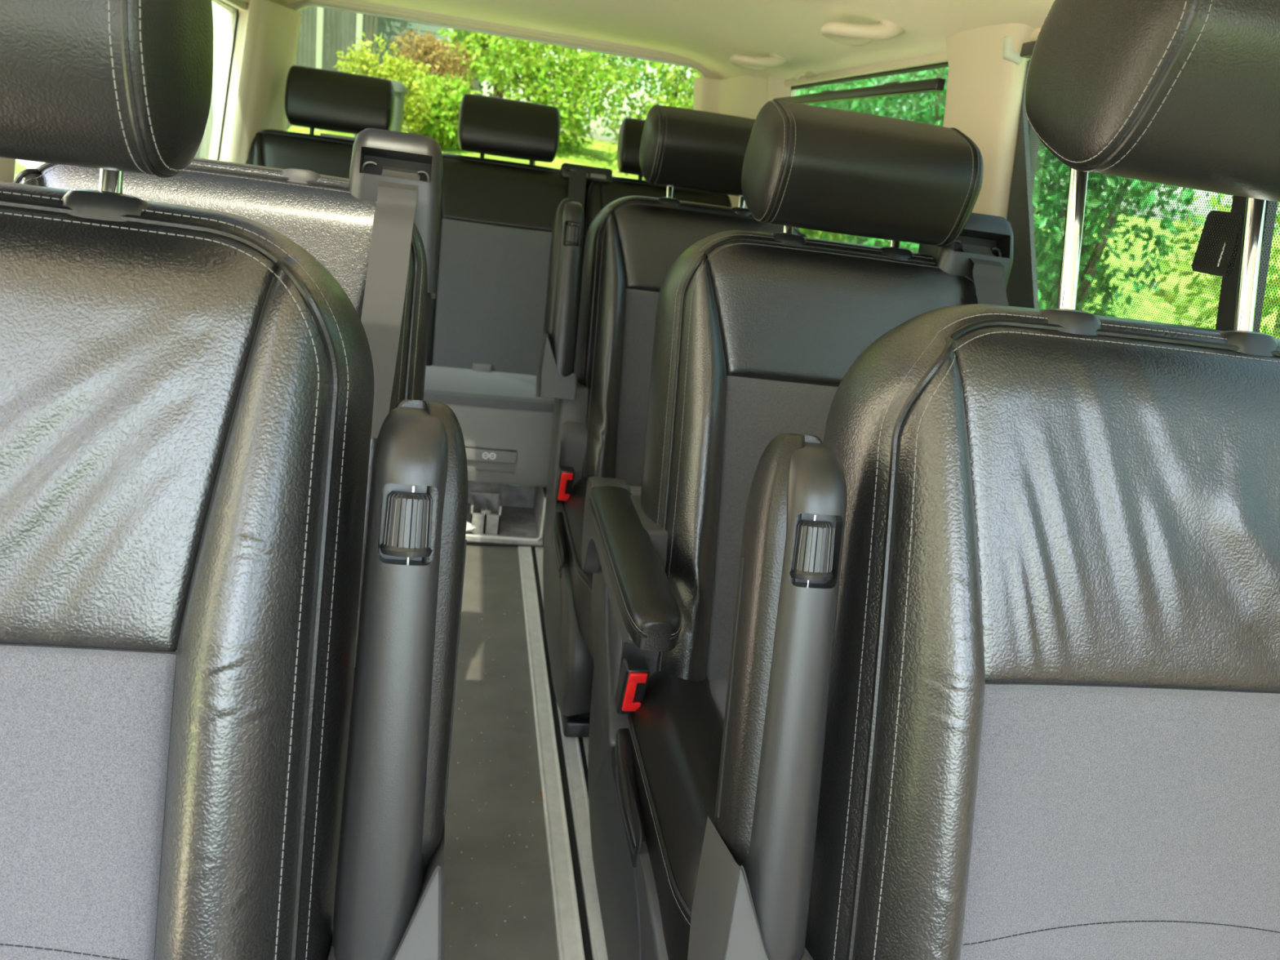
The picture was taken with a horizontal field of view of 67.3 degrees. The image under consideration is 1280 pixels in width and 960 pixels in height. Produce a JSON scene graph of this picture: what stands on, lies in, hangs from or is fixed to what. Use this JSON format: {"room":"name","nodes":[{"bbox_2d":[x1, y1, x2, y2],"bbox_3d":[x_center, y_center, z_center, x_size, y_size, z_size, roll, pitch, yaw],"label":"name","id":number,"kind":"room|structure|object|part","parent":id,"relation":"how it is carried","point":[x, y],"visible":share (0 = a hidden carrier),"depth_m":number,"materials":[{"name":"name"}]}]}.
{"room":"vehicle interior","nodes":[
{"label":"vehicle interior","id":0,"kind":"room"},
{"bbox_2d":[218,0,247,161],"bbox_3d":[-0.949,-0.051,1.069,0.126,1.570,4.920,4,19,-11],"label":"wall","id":1,"kind":"structure","parent":0,"point":[242,6],"depth_m":2.83,"materials":[{"name":"beige plastic"}]},
{"bbox_2d":[0,157,15,182],"bbox_3d":[-0.941,-0.636,1.375,0.120,0.480,0.367,4,19,-11],"label":"trim","id":2,"kind":"structure","parent":1,"relation":"attached to","point":[7,166],"depth_m":1.48,"materials":[{"name":"beige plastic"}]},
{"bbox_2d":[13,0,239,180],"bbox_3d":[-1.106,-0.919,2.173,0.066,0.445,1.448,4,19,-11],"label":"window","id":3,"kind":"structure","parent":1,"relation":"in","point":[225,16],"depth_m":2.75,"materials":[{"name":"clear glass"}]},
{"bbox_2d":[226,0,302,164],"bbox_3d":[-1.204,-1.174,3.019,0.220,0.590,0.398,4,19,-11],"label":"trim","id":4,"kind":"structure","parent":1,"relation":"attached to","point":[271,32],"depth_m":2.89,"materials":[{"name":"beige plastic"}]},
{"bbox_2d":[444,530,558,959],"bbox_3d":[-0.256,0.723,1.485,1.780,0.060,4.960,4,19,-11],"label":"floor","id":5,"kind":"structure","parent":0,"point":[491,879],"depth_m":1.80,"materials":[{"name":"plastic"}]},
{"bbox_2d":[13,128,443,745],"bbox_3d":[-0.544,0.146,1.158,0.643,1.129,0.819,4,19,-11],"label":"seat","id":6,"kind":"object","parent":5,"relation":"on","point":[376,230],"visible":0.23,"depth_m":1.29,"materials":[{"name":"black leather"}]},
{"bbox_3d":[-0.555,-0.308,1.278,0.441,0.189,0.102,4,19,-11],"label":"shoulder panel","id":7,"kind":"part","parent":6,"relation":"part of","materials":[{"name":"black leather"}]},
{"bbox_2d":[347,667,355,745],"bbox_3d":[-0.573,0.398,1.096,0.581,0.211,0.546,4,19,-11],"label":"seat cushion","id":8,"kind":"object","parent":6,"relation":"on","point":[353,668],"depth_m":1.23,"materials":[{"name":"black leather"}]},
{"bbox_2d":[0,0,467,959],"bbox_3d":[-0.421,0.313,0.487,0.638,1.268,0.828,4,19,-11],"label":"seat","id":9,"kind":"object","parent":5,"relation":"on","point":[187,393],"visible":1,"depth_m":0.63,"materials":[{"name":"black leather"}]},
{"bbox_3d":[-0.368,-0.214,0.670,0.015,0.125,0.051,4,19,-11],"label":"post","id":10,"kind":"part","parent":9,"relation":"part of","materials":[{"name":"silver metal"}]},
{"bbox_3d":[-0.462,-0.041,0.625,0.415,0.268,0.127,4,19,-11],"label":"shoulder panel","id":11,"kind":"part","parent":9,"relation":"part of","materials":[{"name":"black leather"}]},
{"bbox_3d":[-0.486,0.155,0.667,0.544,0.693,0.361,4,19,-11],"label":"backrest","id":12,"kind":"part","parent":9,"relation":"part of","materials":[{"name":"black leather"}]},
{"bbox_3d":[-0.177,0.164,0.693,0.068,0.412,0.163,4,19,-11],"label":"armrest","id":13,"kind":"part","parent":9,"relation":"part of","materials":[{"name":"black plastic"}]},
{"bbox_2d":[245,65,732,546],"bbox_3d":[-0.484,-0.535,2.997,1.678,1.270,0.771,4,19,-11],"label":"bench","id":14,"kind":"object","parent":5,"relation":"on","point":[487,311],"visible":0.36,"depth_m":3.05,"materials":[{"name":"black leather"}]},
{"bbox_3d":[-0.956,-0.958,2.999,0.446,0.185,0.111,4,19,-11],"label":"shoulder panel","id":15,"kind":"part","parent":14,"relation":"part of","materials":[{"name":"black leather"}]},
{"bbox_3d":[-1.030,-1.109,3.020,0.015,0.136,0.065,4,19,-11],"label":"post","id":16,"kind":"part","parent":14,"relation":"part of","materials":[{"name":"black plastic"}]},
{"bbox_2d":[466,522,475,532],"bbox_3d":[-0.540,0.139,2.851,0.106,0.042,0.045,4,19,-11],"label":"tissue","id":17,"kind":"object","parent":14,"relation":"in","point":[469,527],"visible":0.12,"depth_m":2.85,"materials":[{"name":"white paper"}]},
{"bbox_3d":[-0.512,-1.065,3.121,0.015,0.129,0.062,4,19,-11],"label":"post","id":18,"kind":"part","parent":14,"relation":"part of","materials":[{"name":"black plastic"}]},
{"bbox_2d":[423,365,554,412],"bbox_3d":[-0.751,-0.256,2.912,1.163,0.152,0.452,4,19,-11],"label":"seat cushion","id":19,"kind":"object","parent":14,"relation":"on","point":[464,388],"depth_m":2.82,"materials":[{"name":"grey fabric"}]},
{"bbox_3d":[-0.436,-0.071,2.771,0.159,0.039,0.016,4,19,-11],"label":"pull handle","id":20,"kind":"part","parent":14,"relation":"part of","materials":[{"name":"grey plastic"}]},
{"bbox_3d":[-0.730,-0.128,2.732,1.005,0.229,0.085,4,19,-11],"label":"panel","id":21,"kind":"part","parent":14,"relation":"part of","materials":[{"name":"grey plastic"}]},
{"bbox_3d":[-0.438,-0.918,3.101,0.446,0.185,0.111,4,19,-11],"label":"shoulder panel","id":22,"kind":"part","parent":14,"relation":"part of","materials":[{"name":"black leather"}]},
{"bbox_2d":[465,481,546,546],"bbox_3d":[-0.544,0.059,2.964,0.485,0.157,0.316,4,19,-11],"label":"tray","id":23,"kind":"object","parent":14,"relation":"on","point":[507,514],"depth_m":2.97,"materials":[{"name":"grey plastic"}]},
{"bbox_3d":[-0.355,-1.053,3.152,0.015,0.129,0.062,4,19,-11],"label":"post","id":24,"kind":"part","parent":14,"relation":"part of","materials":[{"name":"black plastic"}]},
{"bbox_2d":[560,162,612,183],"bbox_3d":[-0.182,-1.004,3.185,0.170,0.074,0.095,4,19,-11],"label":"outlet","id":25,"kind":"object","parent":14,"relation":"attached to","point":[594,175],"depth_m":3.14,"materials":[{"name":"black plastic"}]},
{"bbox_2d":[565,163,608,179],"bbox_3d":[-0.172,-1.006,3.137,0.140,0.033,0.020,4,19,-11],"label":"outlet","id":26,"kind":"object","parent":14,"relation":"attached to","point":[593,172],"depth_m":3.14,"materials":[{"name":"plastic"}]},
{"bbox_3d":[0.002,-1.026,3.223,0.015,0.129,0.062,4,19,-11],"label":"post","id":27,"kind":"part","parent":14,"relation":"part of","materials":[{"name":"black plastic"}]},
{"bbox_3d":[0.076,-0.878,3.202,0.446,0.185,0.111,4,19,-11],"label":"shoulder panel","id":28,"kind":"part","parent":14,"relation":"part of","materials":[{"name":"black leather"}]},
{"bbox_2d":[448,591,533,946],"bbox_3d":[-0.315,0.533,1.928,0.202,0.002,1.418,4,19,-11],"label":"crumbs","id":29,"kind":"object","parent":5,"relation":"on","point":[524,917],"visible":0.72,"depth_m":1.76,"materials":[{"name":"grey bread crumbs"}]},
{"bbox_2d":[537,791,542,799],"bbox_3d":[-0.186,0.591,1.801,0.006,0.007,0.026,8,18,0],"label":"dry leaf","id":30,"kind":"object","parent":5,"relation":"on","point":[540,793],"visible":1,"depth_m":1.80,"materials":[{"name":"brown"}]},
{"bbox_2d":[518,545,608,959],"bbox_3d":[-0.030,0.784,1.284,0.128,0.012,3.475,4,19,-11],"label":"rail","id":31,"kind":"object","parent":5,"relation":"on","point":[562,759],"visible":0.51,"depth_m":1.79,"materials":[{"name":"metal"}]},
{"bbox_2d":[535,104,807,737],"bbox_3d":[0.118,-0.135,2.073,0.662,1.260,0.819,4,19,-11],"label":"seat","id":32,"kind":"object","parent":31,"relation":"on","point":[601,407],"visible":0.47,"depth_m":2.15,"materials":[{"name":"black leather"}]},
{"bbox_3d":[-0.170,0.131,2.062,0.032,0.057,0.200,4,19,-11],"label":"recline lever","id":33,"kind":"part","parent":32,"relation":"part of","materials":[{"name":"black plastic"}]},
{"bbox_3d":[-0.165,-0.414,2.149,0.068,0.397,0.160,4,19,-11],"label":"armrest","id":34,"kind":"part","parent":32,"relation":"part of","materials":[{"name":"black plastic"}]},
{"bbox_3d":[0.064,0.436,2.286,0.540,0.038,0.580,4,19,-11],"label":"plate","id":35,"kind":"part","parent":32,"relation":"part of","materials":[{"name":"black plastic"}]},
{"bbox_2d":[562,478,593,659],"bbox_3d":[0.131,0.182,2.042,0.581,0.211,0.546,4,19,-11],"label":"seat cushion","id":36,"kind":"object","parent":32,"relation":"on","point":[577,584],"depth_m":1.86,"materials":[{"name":"black leather"}]},
{"bbox_3d":[0.069,-0.673,2.235,0.015,0.132,0.053,4,19,-11],"label":"post","id":37,"kind":"part","parent":32,"relation":"part of","materials":[{"name":"silver metal"}]},
{"bbox_3d":[0.123,-0.289,2.266,0.544,0.688,0.360,4,19,-11],"label":"backrest","id":38,"kind":"part","parent":32,"relation":"part of","materials":[{"name":"black leather"}]},
{"bbox_3d":[0.150,-0.524,2.223,0.441,0.189,0.102,4,19,-11],"label":"shoulder panel","id":39,"kind":"part","parent":32,"relation":"part of","materials":[{"name":"black leather"}]},
{"bbox_3d":[0.240,-0.660,2.269,0.015,0.132,0.053,4,19,-11],"label":"post","id":40,"kind":"part","parent":32,"relation":"part of","materials":[{"name":"silver metal"}]},
{"bbox_2d":[581,99,1013,959],"bbox_3d":[0.283,0.154,1.301,0.643,1.246,0.819,4,19,-11],"label":"seat","id":41,"kind":"object","parent":31,"relation":"on","point":[757,335],"visible":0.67,"depth_m":1.38,"materials":[{"name":"black leather"}]},
{"bbox_3d":[-0.014,0.413,1.286,0.032,0.057,0.200,4,19,-11],"label":"recline lever","id":42,"kind":"part","parent":41,"relation":"part of","materials":[{"name":"black plastic"}]},
{"bbox_3d":[-0.026,0.142,1.386,0.062,0.150,0.501,4,19,-11],"label":"armrest","id":43,"kind":"part","parent":41,"relation":"part of","materials":[{"name":"leather"}]},
{"bbox_2d":[628,671,724,959],"bbox_3d":[0.288,0.464,1.266,0.581,0.211,0.546,4,19,-11],"label":"seat cushion","id":44,"kind":"object","parent":41,"relation":"on","point":[676,718],"depth_m":1.19,"materials":[{"name":"black leather"}]},
{"bbox_3d":[0.280,-0.008,1.490,0.544,0.688,0.360,4,19,-11],"label":"backrest","id":45,"kind":"part","parent":41,"relation":"part of","materials":[{"name":"black leather"}]},
{"bbox_3d":[0.225,-0.384,1.459,0.015,0.117,0.048,4,19,-11],"label":"post","id":46,"kind":"part","parent":41,"relation":"part of","materials":[{"name":"silver metal"}]},
{"bbox_3d":[0.306,-0.242,1.447,0.441,0.189,0.102,4,19,-11],"label":"shoulder panel","id":47,"kind":"part","parent":41,"relation":"part of","materials":[{"name":"black leather"}]},
{"bbox_3d":[0.397,-0.371,1.493,0.015,0.117,0.048,4,19,-11],"label":"post","id":48,"kind":"part","parent":41,"relation":"part of","materials":[{"name":"silver metal"}]},
{"bbox_2d":[687,0,1279,959],"bbox_3d":[0.406,0.329,0.633,0.646,1.368,0.828,4,19,-11],"label":"seat","id":49,"kind":"object","parent":5,"relation":"on","point":[1003,677],"visible":1,"depth_m":0.76,"materials":[{"name":"black leather"}]},
{"bbox_3d":[0.116,0.186,0.750,0.068,0.412,0.163,4,19,-11],"label":"armrest","id":50,"kind":"part","parent":49,"relation":"part of","materials":[{"name":"black plastic"}]},
{"bbox_3d":[0.417,0.225,0.843,0.544,0.693,0.364,4,19,-11],"label":"backrest","id":51,"kind":"part","parent":49,"relation":"part of","materials":[{"name":"black leather"}]},
{"bbox_3d":[0.366,-0.205,0.813,0.015,0.214,0.078,4,19,-11],"label":"post","id":52,"kind":"part","parent":49,"relation":"part of","materials":[{"name":"silver metal"}]},
{"bbox_3d":[0.440,0.029,0.802,0.421,0.268,0.129,4,19,-11],"label":"shoulder panel","id":53,"kind":"part","parent":49,"relation":"part of","materials":[{"name":"black leather"}]},
{"bbox_3d":[0.538,-0.192,0.846,0.015,0.214,0.078,4,19,-11],"label":"post","id":54,"kind":"part","parent":49,"relation":"part of","materials":[{"name":"silver metal"}]},
{"bbox_2d":[283,0,720,79],"bbox_3d":[-0.548,-0.836,3.527,1.880,1.610,0.290,4,19,-11],"label":"wall","id":55,"kind":"structure","parent":0,"point":[708,74],"depth_m":3.20,"materials":[{"name":"beige plastic"}]},
{"bbox_2d":[284,2,706,180],"bbox_3d":[-0.483,-1.265,3.329,1.450,0.509,0.113,4,19,-11],"label":"window","id":56,"kind":"structure","parent":55,"relation":"in","point":[430,66],"depth_m":3.28,"materials":[{"name":"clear glass"}]},
{"bbox_2d":[306,0,702,65],"bbox_3d":[-0.426,-1.492,3.165,1.560,0.041,0.032,4,19,-11],"label":"trim","id":57,"kind":"structure","parent":55,"relation":"attached to","point":[350,3],"depth_m":3.15,"materials":[{"name":"beige plastic"}]},
{"bbox_2d":[241,0,1054,80],"bbox_3d":[-0.119,-0.770,1.323,1.600,0.126,4.110,4,19,-11],"label":"ceiling","id":58,"kind":"structure","parent":0,"point":[708,33],"depth_m":2.28,"materials":[{"name":"beige fabric"}]},
{"bbox_2d":[728,53,787,71],"bbox_3d":[0.308,-1.111,2.526,0.142,0.053,0.180,4,19,-11],"label":"handle","id":59,"kind":"object","parent":58,"relation":"attached to","point":[772,60],"visible":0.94,"depth_m":2.47,"materials":[{"name":"beige plastic"}]},
{"bbox_2d":[793,70,817,81],"bbox_3d":[0.432,-1.056,2.491,0.067,0.050,0.090,4,19,-11],"label":"coat hook","id":60,"kind":"object","parent":58,"relation":"attached to","point":[808,74],"visible":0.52,"depth_m":2.48,"materials":[{"name":"beige plastic"}]},
{"bbox_3d":[0.445,-1.062,2.492,0.042,0.036,0.090,4,19,-11],"label":"plate","id":61,"kind":"part","parent":60,"relation":"part of","materials":[{"name":"beige plastic"}]},
{"bbox_2d":[820,19,905,45],"bbox_3d":[0.419,-0.866,1.837,0.141,0.053,0.180,4,19,-11],"label":"handle","id":62,"kind":"object","parent":58,"relation":"attached to","point":[847,33],"visible":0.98,"depth_m":1.79,"materials":[{"name":"beige plastic"}]},
{"bbox_2d":[784,51,947,86],"bbox_3d":[0.630,0.070,1.379,0.126,1.570,4.920,4,19,-11],"label":"wall","id":63,"kind":"structure","parent":0,"point":[941,57],"depth_m":2.10,"materials":[{"name":"beige plastic"}]},
{"bbox_2d":[693,75,791,208],"bbox_3d":[0.317,-1.004,3.156,0.241,0.590,0.784,4,19,-11],"label":"trim","id":64,"kind":"structure","parent":63,"relation":"attached to","point":[744,96],"depth_m":3.10,"materials":[{"name":"beige plastic"}]},
{"bbox_2d":[790,61,948,253],"bbox_3d":[0.511,-0.740,2.328,0.075,0.455,1.118,4,19,-11],"label":"window","id":65,"kind":"structure","parent":63,"relation":"in","point":[940,70],"depth_m":2.11,"materials":[{"name":"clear glass"}]},
{"bbox_2d":[773,77,946,252],"bbox_3d":[0.468,-0.731,2.324,0.062,0.400,1.060,4,19,-11],"label":"sunblind","id":66,"kind":"object","parent":65,"relation":"attached to","point":[895,88],"visible":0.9,"depth_m":2.03,"materials":[{"name":"black fabric"}]},
{"bbox_2d":[942,22,1034,219],"bbox_3d":[0.583,-0.525,1.691,0.126,0.480,0.314,4,19,-11],"label":"trim","id":67,"kind":"structure","parent":63,"relation":"attached to","point":[984,95],"depth_m":1.58,"materials":[{"name":"beige plastic"}]},
{"bbox_2d":[1005,59,1038,308],"bbox_3d":[0.622,-0.461,1.532,0.065,0.430,0.163,4,19,-11],"label":"trim","id":68,"kind":"structure","parent":63,"relation":"attached to","point":[1023,97],"depth_m":1.55,"materials":[{"name":"grey"}]},
{"bbox_2d":[1027,120,1279,338],"bbox_3d":[0.716,-0.285,1.052,0.096,0.455,1.258,4,19,-11],"label":"window","id":69,"kind":"structure","parent":63,"relation":"in","point":[1197,271],"depth_m":1.30,"materials":[{"name":"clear glass"}]},
{"bbox_2d":[1002,28,1279,338],"bbox_3d":[0.677,-0.300,1.039,0.083,0.453,1.198,4,19,-11],"label":"sunblind","id":70,"kind":"object","parent":69,"relation":"attached to","point":[1009,54],"visible":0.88,"depth_m":1.28,"materials":[{"name":"black perforated mesh fabric"}]}
]}

